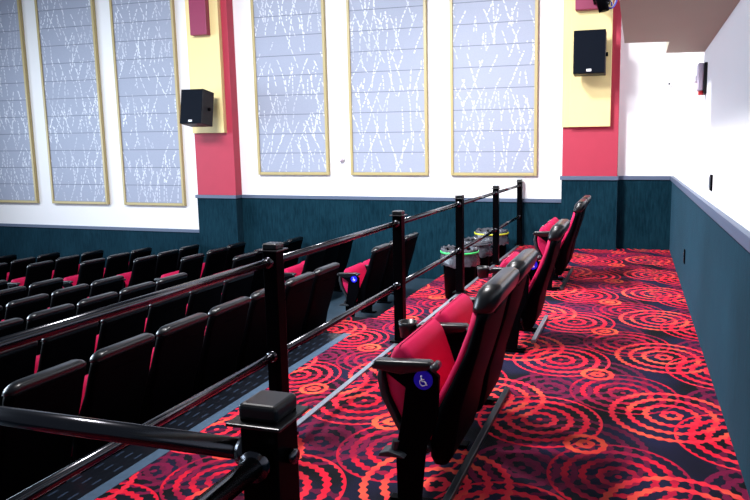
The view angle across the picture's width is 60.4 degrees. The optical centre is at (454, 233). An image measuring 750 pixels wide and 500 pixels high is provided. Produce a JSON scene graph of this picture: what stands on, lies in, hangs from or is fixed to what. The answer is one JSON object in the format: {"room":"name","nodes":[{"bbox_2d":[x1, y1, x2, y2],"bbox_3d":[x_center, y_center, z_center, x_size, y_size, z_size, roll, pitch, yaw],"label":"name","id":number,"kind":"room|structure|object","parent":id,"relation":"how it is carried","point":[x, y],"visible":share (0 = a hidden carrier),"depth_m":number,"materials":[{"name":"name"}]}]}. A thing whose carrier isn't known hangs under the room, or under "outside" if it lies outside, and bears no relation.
{"room":"movie theater","nodes":[
{"label":"movie theater","id":0,"kind":"room"},
{"bbox_2d":[37,332,341,499],"bbox_3d":[-2.224,1.786,3.156,0.310,0.576,7.360,2,8,16],"label":"ledge","id":1,"kind":"object","parent":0,"point":[89,480],"visible":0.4,"depth_m":4.43,"materials":[{"name":"carpet"}]},
{"bbox_2d":[78,333,349,499],"bbox_3d":[-2.113,1.500,3.087,0.085,0.007,7.360,2,8,16],"label":"trim","id":2,"kind":"structure","parent":1,"relation":"on","point":[94,494],"depth_m":4.38,"materials":[{"name":"metal"}]},
{"bbox_2d":[194,0,244,262],"bbox_3d":[-4.385,-2.041,11.697,0.830,9.400,0.205,2,8,16],"label":"wall","id":3,"kind":"structure","parent":0,"point":[218,165],"depth_m":11.72,"materials":[{"name":"red paint"}]},
{"bbox_2d":[185,0,226,132],"bbox_3d":[-4.508,-4.003,11.276,0.700,4.400,0.199,2,8,16],"label":"board","id":4,"kind":"object","parent":3,"relation":"attached to","point":[203,17],"visible":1,"depth_m":11.38,"materials":[{"name":"yellow paint"}]},
{"bbox_2d":[180,89,213,126],"bbox_3d":[-4.475,-2.189,11.196,0.470,0.600,0.450,2,-1,16],"label":"wall speaker","id":5,"kind":"object","parent":4,"relation":"attached to","point":[196,110],"visible":1,"depth_m":11.01,"materials":[{"name":"black plastic"}]},
{"bbox_2d":[180,89,202,122],"bbox_3d":[-4.547,-2.196,10.996,0.428,0.588,0.014,2,-1,16],"label":"grille","id":6,"kind":"object","parent":5,"relation":"attached to","point":[191,110],"depth_m":10.98,"materials":[{"name":"fabric"}]},
{"bbox_2d":[195,195,241,198],"bbox_3d":[-4.384,-0.691,11.861,0.870,0.060,0.230,2,8,16],"label":"trim","id":7,"kind":"structure","parent":3,"relation":"attached to","point":[196,196],"depth_m":11.74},
{"bbox_2d":[67,278,434,481],"bbox_3d":[-2.379,2.587,4.847,1.480,1.955,13.300,2,8,16],"label":"floor","id":8,"kind":"structure","parent":0,"point":[416,284],"depth_m":9.15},
{"bbox_2d":[0,359,86,499],"bbox_3d":[-2.515,1.256,3.678,0.555,0.987,0.570,2,8,16],"label":"seat","id":9,"kind":"object","parent":8,"relation":"on","point":[27,457],"visible":0.76,"depth_m":3.60,"materials":[{"name":"black plastic"}]},
{"bbox_2d":[65,333,154,482],"bbox_3d":[-2.361,1.185,4.217,0.555,0.987,0.570,2,8,16],"label":"seat","id":10,"kind":"object","parent":8,"relation":"on","point":[114,387],"visible":0.54,"depth_m":4.12,"materials":[{"name":"black plastic"}]},
{"bbox_2d":[71,374,87,456],"bbox_3d":[-2.479,1.187,4.285,0.215,0.440,0.481,2,8,16],"label":"seat cushion","id":11,"kind":"object","parent":10,"relation":"on","point":[86,376],"depth_m":4.22,"materials":[{"name":"fabric"}]},
{"bbox_2d":[139,313,207,426],"bbox_3d":[-2.207,1.114,4.756,0.555,0.987,0.570,2,8,16],"label":"seat","id":12,"kind":"object","parent":8,"relation":"on","point":[175,357],"visible":0.59,"depth_m":4.65,"materials":[{"name":"black plastic"}]},
{"bbox_2d":[192,296,250,405],"bbox_3d":[-2.053,1.043,5.295,0.555,0.987,0.570,2,8,16],"label":"seat","id":13,"kind":"object","parent":8,"relation":"on","point":[224,331],"visible":0.41,"depth_m":5.19,"materials":[{"name":"black plastic"}]},
{"bbox_2d":[235,285,285,381],"bbox_3d":[-1.899,0.972,5.834,0.555,0.987,0.570,2,8,16],"label":"seat","id":14,"kind":"object","parent":8,"relation":"on","point":[253,348],"visible":0.27,"depth_m":5.65,"materials":[{"name":"black plastic"}]},
{"bbox_2d":[285,272,314,352],"bbox_3d":[-1.744,0.901,6.373,0.555,0.987,0.570,2,8,16],"label":"seat","id":15,"kind":"object","parent":8,"relation":"on","point":[298,288],"visible":0.26,"depth_m":6.33,"materials":[{"name":"black plastic"}]},
{"bbox_2d":[301,262,339,344],"bbox_3d":[-1.582,0.826,6.943,0.555,0.987,0.635,2,8,16],"label":"seat","id":16,"kind":"object","parent":8,"relation":"on","point":[324,280],"visible":0.3,"depth_m":6.80,"materials":[{"name":"black plastic"}]},
{"bbox_2d":[337,243,390,316],"bbox_3d":[-1.177,0.640,8.359,0.555,0.987,0.590,2,8,16],"label":"seat","id":17,"kind":"object","parent":8,"relation":"on","point":[358,284],"visible":0.93,"depth_m":8.19,"materials":[{"name":"black plastic"}]},
{"bbox_2d":[342,263,366,301],"bbox_3d":[-1.292,0.641,8.437,0.215,0.440,0.481,2,8,16],"label":"seat cushion","id":18,"kind":"object","parent":17,"relation":"on","point":[360,268],"depth_m":8.28,"materials":[{"name":"fabric"}]},
{"bbox_2d":[361,239,405,312],"bbox_3d":[-1.018,0.567,8.913,0.555,0.987,0.570,2,8,16],"label":"seat","id":19,"kind":"object","parent":8,"relation":"on","point":[387,278],"visible":0.2,"depth_m":8.74,"materials":[{"name":"black plastic"}]},
{"bbox_2d":[377,232,418,303],"bbox_3d":[-0.854,0.491,9.487,0.555,0.987,0.635,2,8,16],"label":"seat","id":20,"kind":"object","parent":8,"relation":"on","point":[410,242],"visible":0.18,"depth_m":9.39,"materials":[{"name":"black plastic"}]},
{"bbox_2d":[95,274,448,499],"bbox_3d":[-1.414,1.612,4.443,1.360,0.580,13.300,2,8,16],"label":"floor","id":21,"kind":"structure","parent":0,"point":[175,475],"depth_m":5.12,"materials":[{"name":"carpet"}]},
{"bbox_2d":[440,244,479,298],"bbox_3d":[0.065,0.492,8.169,0.521,0.661,0.523,2,8,16],"label":"waste bin","id":22,"kind":"object","parent":21,"relation":"on","point":[471,254],"visible":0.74,"depth_m":8.01,"materials":[{"name":"black plastic"}]},
{"bbox_2d":[464,236,492,276],"bbox_3d":[0.278,0.388,9.035,0.526,0.641,0.519,2,8,16],"label":"waste bin","id":23,"kind":"object","parent":21,"relation":"on","point":[484,246],"visible":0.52,"depth_m":8.85,"materials":[{"name":"black plastic"}]},
{"bbox_2d":[474,227,509,266],"bbox_3d":[0.583,0.243,10.137,0.576,0.641,0.579,2,8,16],"label":"waste bin","id":24,"kind":"object","parent":21,"relation":"on","point":[503,233],"visible":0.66,"depth_m":9.95,"materials":[{"name":"black plastic"}]},
{"bbox_2d":[331,287,343,301],"bbox_3d":[-3.639,2.629,5.213,1.140,1.795,13.300,2,8,16],"label":"floor","id":25,"kind":"structure","parent":0,"point":[335,295],"depth_m":10.52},
{"bbox_2d":[0,341,37,405],"bbox_3d":[-3.446,1.297,4.657,0.555,0.987,0.570,2,8,16],"label":"seat","id":26,"kind":"object","parent":25,"relation":"on","point":[17,363],"visible":0.38,"depth_m":4.66,"materials":[{"name":"black plastic"}]},
{"bbox_2d":[34,321,98,374],"bbox_3d":[-3.292,1.226,5.196,0.555,0.987,0.570,2,8,16],"label":"seat","id":27,"kind":"object","parent":25,"relation":"on","point":[77,343],"visible":0.32,"depth_m":5.10,"materials":[{"name":"black plastic"}]},
{"bbox_2d":[34,355,39,373],"bbox_3d":[-3.410,1.228,5.265,0.215,0.440,0.481,2,8,16],"label":"seat cushion","id":28,"kind":"object","parent":27,"relation":"on","point":[38,356],"depth_m":5.19,"materials":[{"name":"fabric"}]},
{"bbox_2d":[94,305,147,352],"bbox_3d":[-3.138,1.155,5.735,0.555,0.987,0.570,2,8,16],"label":"seat","id":29,"kind":"object","parent":25,"relation":"on","point":[121,327],"visible":0.18,"depth_m":5.61,"materials":[{"name":"black plastic"}]},
{"bbox_2d":[94,334,98,352],"bbox_3d":[-3.256,1.157,5.803,0.215,0.440,0.481,2,8,16],"label":"seat cushion","id":30,"kind":"object","parent":29,"relation":"on","point":[97,336],"depth_m":5.77,"materials":[{"name":"fabric"}]},
{"bbox_2d":[144,292,188,346],"bbox_3d":[-2.983,1.084,6.274,0.555,0.987,0.570,2,8,16],"label":"seat","id":31,"kind":"object","parent":25,"relation":"on","point":[170,310],"visible":0.27,"depth_m":6.13,"materials":[{"name":"black plastic"}]},
{"bbox_2d":[185,281,223,325],"bbox_3d":[-2.829,1.013,6.813,0.555,0.987,0.570,2,8,16],"label":"seat","id":32,"kind":"object","parent":25,"relation":"on","point":[202,300],"visible":0.25,"depth_m":6.69,"materials":[{"name":"black plastic"}]},
{"bbox_2d":[220,272,253,303],"bbox_3d":[-2.667,0.938,7.383,0.555,0.987,0.635,2,8,16],"label":"seat","id":33,"kind":"object","parent":25,"relation":"on","point":[234,288],"visible":0.27,"depth_m":7.22,"materials":[{"name":"black plastic"}]},
{"bbox_2d":[284,249,325,281],"bbox_3d":[-2.206,0.693,9.248,0.555,0.987,0.570,2,8,16],"label":"seat","id":34,"kind":"object","parent":25,"relation":"on","point":[313,261],"visible":0.4,"depth_m":9.12,"materials":[{"name":"black plastic"}]},
{"bbox_2d":[284,264,302,281],"bbox_3d":[-2.324,0.695,9.316,0.215,0.440,0.481,2,8,16],"label":"seat cushion","id":35,"kind":"object","parent":34,"relation":"on","point":[298,268],"depth_m":9.27,"materials":[{"name":"fabric"}]},
{"bbox_2d":[300,244,339,266],"bbox_3d":[-2.100,0.616,9.836,0.555,0.987,0.570,2,8,16],"label":"seat","id":36,"kind":"object","parent":25,"relation":"on","point":[331,253],"visible":0.14,"depth_m":9.75,"materials":[{"name":"black plastic"}]},
{"bbox_2d":[333,240,352,291],"bbox_3d":[-1.977,0.531,10.485,0.555,0.987,0.635,2,8,16],"label":"seat","id":37,"kind":"object","parent":25,"relation":"on","point":[344,250],"visible":0.2,"depth_m":10.45,"materials":[{"name":"black plastic"}]},
{"bbox_2d":[0,0,677,278],"bbox_3d":[-4.741,-2.078,11.995,17.250,9.400,0.220,2,8,16],"label":"wall","id":38,"kind":"structure","parent":0,"point":[647,106],"depth_m":11.08,"materials":[{"name":"white paint"}]},
{"bbox_2d":[0,0,39,202],"bbox_3d":[-9.297,-3.009,13.046,1.420,4.760,0.064,2,8,16],"label":"acoustic panel","id":39,"kind":"object","parent":38,"relation":"attached to","point":[18,171],"visible":1,"depth_m":13.02,"materials":[{"name":"fabric"}]},
{"bbox_2d":[34,0,109,204],"bbox_3d":[-7.566,-2.958,12.558,1.400,4.760,0.064,2,8,16],"label":"acoustic panel","id":40,"kind":"object","parent":38,"relation":"attached to","point":[66,29],"visible":1,"depth_m":12.58,"materials":[{"name":"fabric"}]},
{"bbox_2d":[0,223,198,232],"bbox_3d":[-8.894,-0.163,13.319,8.650,0.060,0.040,2,8,16],"label":"trim","id":41,"kind":"structure","parent":38,"relation":"attached to","point":[1,224],"depth_m":12.79,"materials":[{"name":"wood"}]},
{"bbox_2d":[109,0,186,205],"bbox_3d":[-5.839,-2.907,12.071,1.410,4.760,0.064,2,8,16],"label":"acoustic panel","id":42,"kind":"object","parent":38,"relation":"attached to","point":[143,32],"visible":1,"depth_m":12.11,"materials":[{"name":"fabric"}]},
{"bbox_2d":[250,0,329,174],"bbox_3d":[-2.911,-3.118,11.206,1.420,4.160,0.064,2,8,16],"label":"acoustic panel","id":43,"kind":"object","parent":38,"relation":"attached to","point":[289,36],"visible":1,"depth_m":11.26,"materials":[{"name":"fabric"}]},
{"bbox_2d":[346,0,428,174],"bbox_3d":[-1.141,-3.065,10.707,1.420,4.160,0.064,2,8,16],"label":"acoustic panel","id":44,"kind":"object","parent":38,"relation":"attached to","point":[387,39],"visible":1,"depth_m":10.77,"materials":[{"name":"fabric"}]},
{"bbox_2d":[242,195,560,202],"bbox_3d":[-1.111,-0.607,11.036,5.960,0.060,0.040,2,8,16],"label":"trim","id":45,"kind":"structure","parent":38,"relation":"attached to","point":[243,196],"depth_m":11.01,"materials":[{"name":"wood"}]},
{"bbox_2d":[449,0,538,175],"bbox_3d":[0.620,-3.013,10.211,1.440,4.160,0.064,2,8,16],"label":"acoustic panel","id":46,"kind":"object","parent":38,"relation":"attached to","point":[494,43],"visible":1,"depth_m":10.28,"materials":[{"name":"fabric"}]},
{"bbox_2d":[619,176,670,179],"bbox_3d":[2.922,-0.859,9.850,0.790,0.060,0.040,2,8,16],"label":"trim","id":47,"kind":"structure","parent":38,"relation":"attached to","point":[620,177],"depth_m":9.83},
{"bbox_2d":[233,245,749,499],"bbox_3d":[0.389,1.506,3.914,2.390,0.900,13.300,2,8,16],"label":"floor","id":48,"kind":"structure","parent":0,"point":[615,398],"depth_m":3.72,"materials":[{"name":"carpet"}]},
{"bbox_2d":[0,179,523,499],"bbox_3d":[0.124,0.356,5.044,1.280,1.070,11.018,2,8,16],"label":"guard rail","id":49,"kind":"object","parent":48,"relation":"on","point":[266,453],"visible":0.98,"depth_m":2.04,"materials":[{"name":"black metal"}]},
{"bbox_2d":[297,245,519,427],"bbox_3d":[-0.750,1.036,4.172,0.039,0.042,13.290,2,8,16],"label":"trim","id":50,"kind":"structure","parent":48,"relation":"on","point":[357,375],"depth_m":4.44,"materials":[{"name":"metal"}]},
{"bbox_2d":[390,387,509,499],"bbox_3d":[0.005,1.111,3.369,0.265,0.030,1.670,2,8,16],"label":"base","id":51,"kind":"object","parent":48,"relation":"on","point":[462,472],"depth_m":3.25,"materials":[{"name":"grey metal"}]},
{"bbox_2d":[371,267,519,499],"bbox_3d":[-0.021,0.679,2.971,0.564,0.990,0.615,2,8,16],"label":"seat","id":52,"kind":"object","parent":51,"relation":"on","point":[432,399],"visible":1,"depth_m":2.78,"materials":[{"name":"red fabric"}]},
{"bbox_2d":[378,438,405,458],"bbox_3d":[-0.267,0.933,2.791,0.121,0.071,0.075,2,8,16],"label":"hook","id":53,"kind":"object","parent":52,"relation":"attached to","point":[397,450],"depth_m":2.77,"materials":[{"name":"grey plastic"}]},
{"bbox_2d":[386,319,454,438],"bbox_3d":[-0.140,0.680,3.055,0.215,0.440,0.491,2,8,16],"label":"seat cushion","id":54,"kind":"object","parent":52,"relation":"on","point":[429,341],"depth_m":2.94,"materials":[{"name":"fabric"}]},
{"bbox_2d":[439,313,476,405],"bbox_3d":[0.058,0.553,2.981,0.245,0.515,0.494,2,8,16],"label":"cushion","id":55,"kind":"object","parent":52,"relation":"on","point":[458,379],"depth_m":2.75,"materials":[{"name":"fabric"}]},
{"bbox_2d":[398,249,537,448],"bbox_3d":[0.104,0.597,3.592,0.665,0.990,0.690,2,8,16],"label":"seat","id":56,"kind":"object","parent":51,"relation":"on","point":[455,317],"visible":0.42,"depth_m":3.39,"materials":[{"name":"red fabric"}]},
{"bbox_2d":[433,293,472,323],"bbox_3d":[0.024,0.605,3.627,0.215,0.440,0.491,2,8,16],"label":"seat cushion","id":57,"kind":"object","parent":56,"relation":"on","point":[459,310],"depth_m":3.56,"materials":[{"name":"fabric"}]},
{"bbox_2d":[506,315,548,350],"bbox_3d":[0.599,0.837,5.448,0.265,0.030,1.070,2,8,16],"label":"base","id":58,"kind":"object","parent":48,"relation":"on","point":[539,329],"depth_m":5.39,"materials":[{"name":"metal"}]},
{"bbox_2d":[477,219,569,352],"bbox_3d":[0.573,0.390,5.161,0.665,0.990,0.690,2,8,16],"label":"seat","id":59,"kind":"object","parent":58,"relation":"on","point":[532,301],"visible":0.59,"depth_m":4.92,"materials":[{"name":"black plastic"}]},
{"bbox_2d":[499,251,529,283],"bbox_3d":[0.493,0.398,5.195,0.215,0.440,0.491,2,8,16],"label":"seat cushion","id":60,"kind":"object","parent":59,"relation":"on","point":[514,254],"depth_m":5.05,"materials":[{"name":"fabric"}]},
{"bbox_2d":[528,240,549,293],"bbox_3d":[0.691,0.271,5.122,0.245,0.515,0.494,2,8,16],"label":"cushion","id":61,"kind":"object","parent":59,"relation":"on","point":[539,283],"depth_m":4.88,"materials":[{"name":"fabric"}]},
{"bbox_2d":[547,268,573,290],"bbox_3d":[1.243,0.540,7.699,0.265,0.030,1.270,2,8,16],"label":"base","id":62,"kind":"object","parent":48,"relation":"on","point":[564,283],"depth_m":7.49,"materials":[{"name":"grey plastic"}]},
{"bbox_2d":[533,199,587,290],"bbox_3d":[1.208,0.112,7.273,0.564,0.990,0.615,2,8,16],"label":"seat","id":63,"kind":"object","parent":62,"relation":"on","point":[540,239],"visible":0.68,"depth_m":7.08,"materials":[{"name":"black plastic"}]},
{"bbox_2d":[537,222,552,254],"bbox_3d":[1.090,0.114,7.356,0.215,0.440,0.491,2,8,16],"label":"seat cushion","id":64,"kind":"object","parent":63,"relation":"on","point":[541,244],"depth_m":7.14,"materials":[{"name":"fabric"}]},
{"bbox_2d":[560,212,574,247],"bbox_3d":[1.288,-0.013,7.283,0.245,0.515,0.494,2,8,16],"label":"cushion","id":65,"kind":"object","parent":63,"relation":"on","point":[567,241],"depth_m":7.04,"materials":[{"name":"fabric"}]},
{"bbox_2d":[541,195,591,279],"bbox_3d":[1.382,0.032,7.881,0.564,0.990,0.690,2,8,16],"label":"seat","id":66,"kind":"object","parent":62,"relation":"on","point":[553,221],"visible":0.16,"depth_m":7.71,"materials":[{"name":"black plastic"}]},
{"bbox_2d":[549,217,558,224],"bbox_3d":[1.254,0.038,7.929,0.215,0.440,0.491,2,8,16],"label":"seat cushion","id":67,"kind":"object","parent":66,"relation":"on","point":[553,221],"depth_m":7.85,"materials":[{"name":"fabric"}]},
{"bbox_2d":[561,0,621,249],"bbox_3d":[2.101,-2.989,9.717,0.850,7.100,0.205,2,8,16],"label":"pillar","id":68,"kind":"structure","parent":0,"point":[586,151],"depth_m":9.88,"materials":[{"name":"red paint"}]},
{"bbox_2d":[562,0,612,126],"bbox_3d":[1.982,-3.811,9.446,0.730,4.400,0.199,2,8,16],"label":"board","id":69,"kind":"object","parent":68,"relation":"attached to","point":[586,100],"visible":0.85,"depth_m":9.65,"materials":[{"name":"yellow paint"}]},
{"bbox_2d":[573,29,607,76],"bbox_3d":[2.008,-2.639,9.368,0.485,0.620,0.410,2,6,16],"label":"wall speaker","id":70,"kind":"object","parent":69,"relation":"attached to","point":[589,49],"visible":1,"depth_m":9.19,"materials":[{"name":"black plastic"}]},
{"bbox_2d":[593,0,616,12],"bbox_3d":[2.201,-3.385,9.215,0.418,0.412,0.370,2,8,16],"label":"spotlight","id":71,"kind":"object","parent":69,"relation":"attached to","point":[603,5],"visible":1,"depth_m":9.12,"materials":[{"name":"black plastic"}]},
{"bbox_2d":[560,176,618,179],"bbox_3d":[2.108,-0.871,9.981,0.890,0.060,0.230,2,8,16],"label":"trim","id":72,"kind":"structure","parent":68,"relation":"attached to","point":[561,177],"depth_m":9.87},
{"bbox_2d":[620,0,739,52],"bbox_3d":[0.631,-1.383,1.299,0.670,0.700,9.170,2,8,16],"label":"ceiling","id":73,"kind":"structure","parent":0,"point":[684,25],"depth_m":4.25,"materials":[{"name":"paint"}]},
{"bbox_2d":[669,0,749,497],"bbox_3d":[1.602,-2.127,3.099,0.220,7.100,13.320,2,8,16],"label":"wall","id":74,"kind":"structure","parent":0,"point":[714,277],"depth_m":4.18,"materials":[{"name":"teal paint"}]},
{"bbox_2d":[694,62,707,95],"bbox_3d":[2.086,-1.310,5.417,0.099,0.265,0.160,2,8,16],"label":"fire alarm","id":75,"kind":"object","parent":74,"relation":"attached to","point":[700,79],"visible":1,"depth_m":5.36,"materials":[{"name":"plastic"}]},
{"bbox_2d":[671,176,749,252],"bbox_3d":[1.511,-0.008,3.404,0.040,0.070,13.320,2,8,16],"label":"trim","id":76,"kind":"structure","parent":74,"relation":"attached to","point":[738,232],"depth_m":3.98,"materials":[{"name":"wood"}]},
{"bbox_3d":[-12.757,2.711,7.831,4.360,1.085,13.300,2,8,16],"label":"floor","id":77,"kind":"structure","parent":0,"visible":0},
{"bbox_2d":[0,254,16,272],"bbox_3d":[-9.460,0.944,13.223,0.555,0.987,0.635,2,8,16],"label":"seat","id":78,"kind":"object","parent":77,"relation":"on","point":[8,259],"visible":0.2,"depth_m":13.17,"materials":[{"name":"black plastic"}]},
{"bbox_3d":[-10.106,2.745,7.077,1.150,1.175,13.300,2,8,16],"label":"floor","id":79,"kind":"structure","parent":0,"visible":0},
{"bbox_2d":[0,263,7,279],"bbox_3d":[-8.583,1.049,11.663,0.555,0.987,0.570,2,8,16],"label":"seat","id":80,"kind":"object","parent":79,"relation":"on","point":[3,266],"visible":0.67,"depth_m":11.74,"materials":[{"name":"black plastic"}]},
{"bbox_2d":[6,257,35,288],"bbox_3d":[-8.469,0.968,12.280,0.555,0.987,0.570,2,8,16],"label":"seat","id":81,"kind":"object","parent":79,"relation":"on","point":[18,268],"visible":0.38,"depth_m":12.12,"materials":[{"name":"black plastic"}]},
{"bbox_2d":[36,252,59,269],"bbox_3d":[-8.354,0.887,12.900,0.555,0.987,0.635,2,8,16],"label":"seat","id":82,"kind":"object","parent":79,"relation":"on","point":[50,256],"visible":0.11,"depth_m":12.78,"materials":[{"name":"black plastic"}]},
{"bbox_3d":[-5.764,2.680,5.827,1.140,1.565,13.300,2,8,16],"label":"floor","id":83,"kind":"structure","parent":0,"visible":0},
{"bbox_2d":[1,294,48,330],"bbox_3d":[-5.010,1.204,7.247,0.555,0.987,0.570,2,8,16],"label":"seat","id":84,"kind":"object","parent":83,"relation":"on","point":[22,308],"visible":0.34,"depth_m":7.13,"materials":[{"name":"black plastic"}]},
{"bbox_2d":[48,284,88,315],"bbox_3d":[-4.856,1.133,7.786,0.555,0.987,0.570,2,8,16],"label":"seat","id":85,"kind":"object","parent":83,"relation":"on","point":[73,295],"visible":0.22,"depth_m":7.67,"materials":[{"name":"black plastic"}]},
{"bbox_2d":[87,275,123,302],"bbox_3d":[-4.693,1.058,8.356,0.555,0.987,0.635,2,8,16],"label":"seat","id":86,"kind":"object","parent":83,"relation":"on","point":[115,283],"visible":0.15,"depth_m":8.21,"materials":[{"name":"black plastic"}]},
{"bbox_2d":[154,253,204,303],"bbox_3d":[-4.331,0.830,10.094,0.555,0.987,0.570,2,8,16],"label":"seat","id":87,"kind":"object","parent":83,"relation":"on","point":[191,265],"visible":0.38,"depth_m":10.02,"materials":[{"name":"leather"}]},
{"bbox_2d":[161,270,178,277],"bbox_3d":[-4.449,0.832,10.162,0.215,0.440,0.481,2,8,16],"label":"seat cushion","id":88,"kind":"object","parent":87,"relation":"on","point":[175,272],"depth_m":10.04,"materials":[{"name":"fabric"}]},
{"bbox_2d":[200,247,227,277],"bbox_3d":[-4.198,0.740,10.778,0.555,0.987,0.570,2,8,16],"label":"seat","id":89,"kind":"object","parent":83,"relation":"on","point":[214,263],"visible":0.36,"depth_m":10.66,"materials":[{"name":"black plastic"}]},
{"bbox_2d":[223,242,245,270],"bbox_3d":[-4.080,0.658,11.407,0.555,0.987,0.635,2,8,16],"label":"seat","id":90,"kind":"object","parent":83,"relation":"on","point":[236,249],"visible":0.18,"depth_m":11.21,"materials":[{"name":"black plastic"}]},
{"bbox_3d":[-6.846,2.702,6.140,1.110,1.455,13.300,2,8,16],"label":"floor","id":91,"kind":"structure","parent":0,"visible":0},
{"bbox_2d":[0,286,26,319],"bbox_3d":[-5.922,1.196,8.214,0.555,0.987,0.570,2,8,16],"label":"seat","id":92,"kind":"object","parent":91,"relation":"on","point":[15,293],"visible":0.38,"depth_m":8.14,"materials":[{"name":"black plastic"}]},
{"bbox_2d":[28,278,62,307],"bbox_3d":[-5.759,1.121,8.784,0.555,0.987,0.635,2,8,16],"label":"seat","id":93,"kind":"object","parent":91,"relation":"on","point":[49,286],"visible":0.09,"depth_m":8.65,"materials":[{"name":"black plastic"}]},
{"bbox_2d":[116,255,157,288],"bbox_3d":[-5.354,0.873,10.675,0.555,0.987,0.570,2,8,16],"label":"seat","id":94,"kind":"object","parent":91,"relation":"on","point":[143,270],"visible":0.4,"depth_m":10.58,"materials":[{"name":"black plastic"}]},
{"bbox_2d":[116,271,131,286],"bbox_3d":[-5.472,0.875,10.743,0.215,0.440,0.481,2,8,16],"label":"seat cushion","id":95,"kind":"object","parent":94,"relation":"on","point":[127,275],"depth_m":10.63,"materials":[{"name":"fabric"}]},
{"bbox_2d":[153,249,178,291],"bbox_3d":[-5.245,0.794,11.273,0.555,0.987,0.570,2,8,16],"label":"seat","id":96,"kind":"object","parent":91,"relation":"on","point":[166,263],"visible":0.29,"depth_m":11.15,"materials":[{"name":"black plastic"}]},
{"bbox_2d":[176,244,198,270],"bbox_3d":[-5.122,0.709,11.921,0.555,0.987,0.635,2,8,16],"label":"seat","id":97,"kind":"object","parent":91,"relation":"on","point":[189,250],"visible":0.2,"depth_m":11.70,"materials":[{"name":"black plastic"}]},
{"bbox_3d":[-9.024,2.732,6.766,1.100,1.265,13.300,2,8,16],"label":"floor","id":98,"kind":"structure","parent":0,"visible":0},
{"bbox_2d":[7,260,53,297],"bbox_3d":[-7.531,0.994,11.334,0.555,0.987,0.570,2,8,16],"label":"seat","id":99,"kind":"object","parent":98,"relation":"on","point":[40,271],"visible":0.52,"depth_m":11.20,"materials":[{"name":"leather"}]},
{"bbox_2d":[11,277,24,285],"bbox_3d":[-7.649,0.996,11.402,0.215,0.440,0.481,2,8,16],"label":"seat cushion","id":100,"kind":"object","parent":99,"relation":"on","point":[19,280],"depth_m":11.24,"materials":[{"name":"fabric"}]},
{"bbox_2d":[51,255,79,278],"bbox_3d":[-7.417,0.913,11.951,0.555,0.987,0.570,2,8,16],"label":"seat","id":101,"kind":"object","parent":98,"relation":"on","point":[67,266],"visible":0.38,"depth_m":11.85,"materials":[{"name":"black plastic"}]},
{"bbox_2d":[77,250,103,274],"bbox_3d":[-7.296,0.829,12.590,0.555,0.987,0.635,2,8,16],"label":"seat","id":102,"kind":"object","parent":98,"relation":"on","point":[96,254],"visible":0.12,"depth_m":12.42,"materials":[{"name":"black plastic"}]},
{"bbox_3d":[-7.938,2.720,6.454,1.160,1.355,13.300,2,8,16],"label":"floor","id":103,"kind":"structure","parent":0,"visible":0},
{"bbox_2d":[62,258,105,296],"bbox_3d":[-6.415,0.938,11.008,0.555,0.987,0.570,2,8,16],"label":"seat","id":104,"kind":"object","parent":103,"relation":"on","point":[90,271],"visible":0.43,"depth_m":10.90,"materials":[{"name":"leather"}]},
{"bbox_2d":[63,274,78,287],"bbox_3d":[-6.534,0.940,11.076,0.215,0.440,0.481,2,8,16],"label":"seat cushion","id":105,"kind":"object","parent":104,"relation":"on","point":[74,278],"depth_m":10.93,"materials":[{"name":"fabric"}]},
{"bbox_2d":[103,252,129,278],"bbox_3d":[-6.301,0.857,11.625,0.555,0.987,0.570,2,8,16],"label":"seat","id":106,"kind":"object","parent":103,"relation":"on","point":[116,264],"visible":0.33,"depth_m":11.51,"materials":[{"name":"black plastic"}]},
{"bbox_2d":[127,247,151,271],"bbox_3d":[-6.181,0.773,12.264,0.555,0.987,0.635,2,8,16],"label":"seat","id":107,"kind":"object","parent":103,"relation":"on","point":[138,253],"visible":0.23,"depth_m":12.03,"materials":[{"name":"black plastic"}]},
{"bbox_3d":[-4.701,2.662,5.521,1.070,1.665,13.300,2,8,16],"label":"floor","id":108,"kind":"structure","parent":0,"visible":0},
{"bbox_2d":[0,318,23,337],"bbox_3d":[-4.314,1.288,5.780,0.555,0.987,0.570,2,8,16],"label":"seat","id":109,"kind":"object","parent":108,"relation":"on","point":[14,325],"visible":0.2,"depth_m":5.79,"materials":[{"name":"black plastic"}]},
{"bbox_2d":[26,304,74,355],"bbox_3d":[-4.160,1.218,6.319,0.555,0.987,0.570,2,8,16],"label":"seat","id":110,"kind":"object","parent":108,"relation":"on","point":[53,314],"visible":0.12,"depth_m":6.17,"materials":[{"name":"black plastic"}]},
{"bbox_2d":[76,292,117,334],"bbox_3d":[-4.006,1.147,6.858,0.555,0.987,0.570,2,8,16],"label":"seat","id":111,"kind":"object","parent":108,"relation":"on","point":[106,299],"visible":0.13,"depth_m":6.72,"materials":[{"name":"black plastic"}]},
{"bbox_2d":[118,281,154,317],"bbox_3d":[-3.852,1.075,7.397,0.555,0.987,0.570,2,8,16],"label":"seat","id":112,"kind":"object","parent":108,"relation":"on","point":[131,292],"visible":0.11,"depth_m":7.26,"materials":[{"name":"black plastic"}]},
{"bbox_2d":[155,273,187,291],"bbox_3d":[-3.689,1.000,7.967,0.555,0.987,0.635,2,8,16],"label":"seat","id":113,"kind":"object","parent":108,"relation":"on","point":[180,278],"visible":0.09,"depth_m":7.78,"materials":[{"name":"leather"}]},
{"bbox_2d":[213,252,255,285],"bbox_3d":[-3.339,0.792,9.553,0.555,0.987,0.570,2,8,16],"label":"seat","id":114,"kind":"object","parent":108,"relation":"on","point":[247,258],"visible":0.16,"depth_m":9.40,"materials":[{"name":"black plastic"}]},
{"bbox_2d":[249,248,263,296],"bbox_3d":[-3.236,0.716,10.133,0.555,0.987,0.570,2,8,16],"label":"seat","id":115,"kind":"object","parent":108,"relation":"on","point":[257,283],"visible":0.12,"depth_m":10.04,"materials":[{"name":"black plastic"}]},
{"bbox_2d":[284,236,302,268],"bbox_3d":[-3.021,0.561,11.322,0.555,0.987,0.635,2,8,16],"label":"seat","id":116,"kind":"object","parent":108,"relation":"on","point":[295,243],"visible":0.17,"depth_m":11.21,"materials":[{"name":"black plastic"}]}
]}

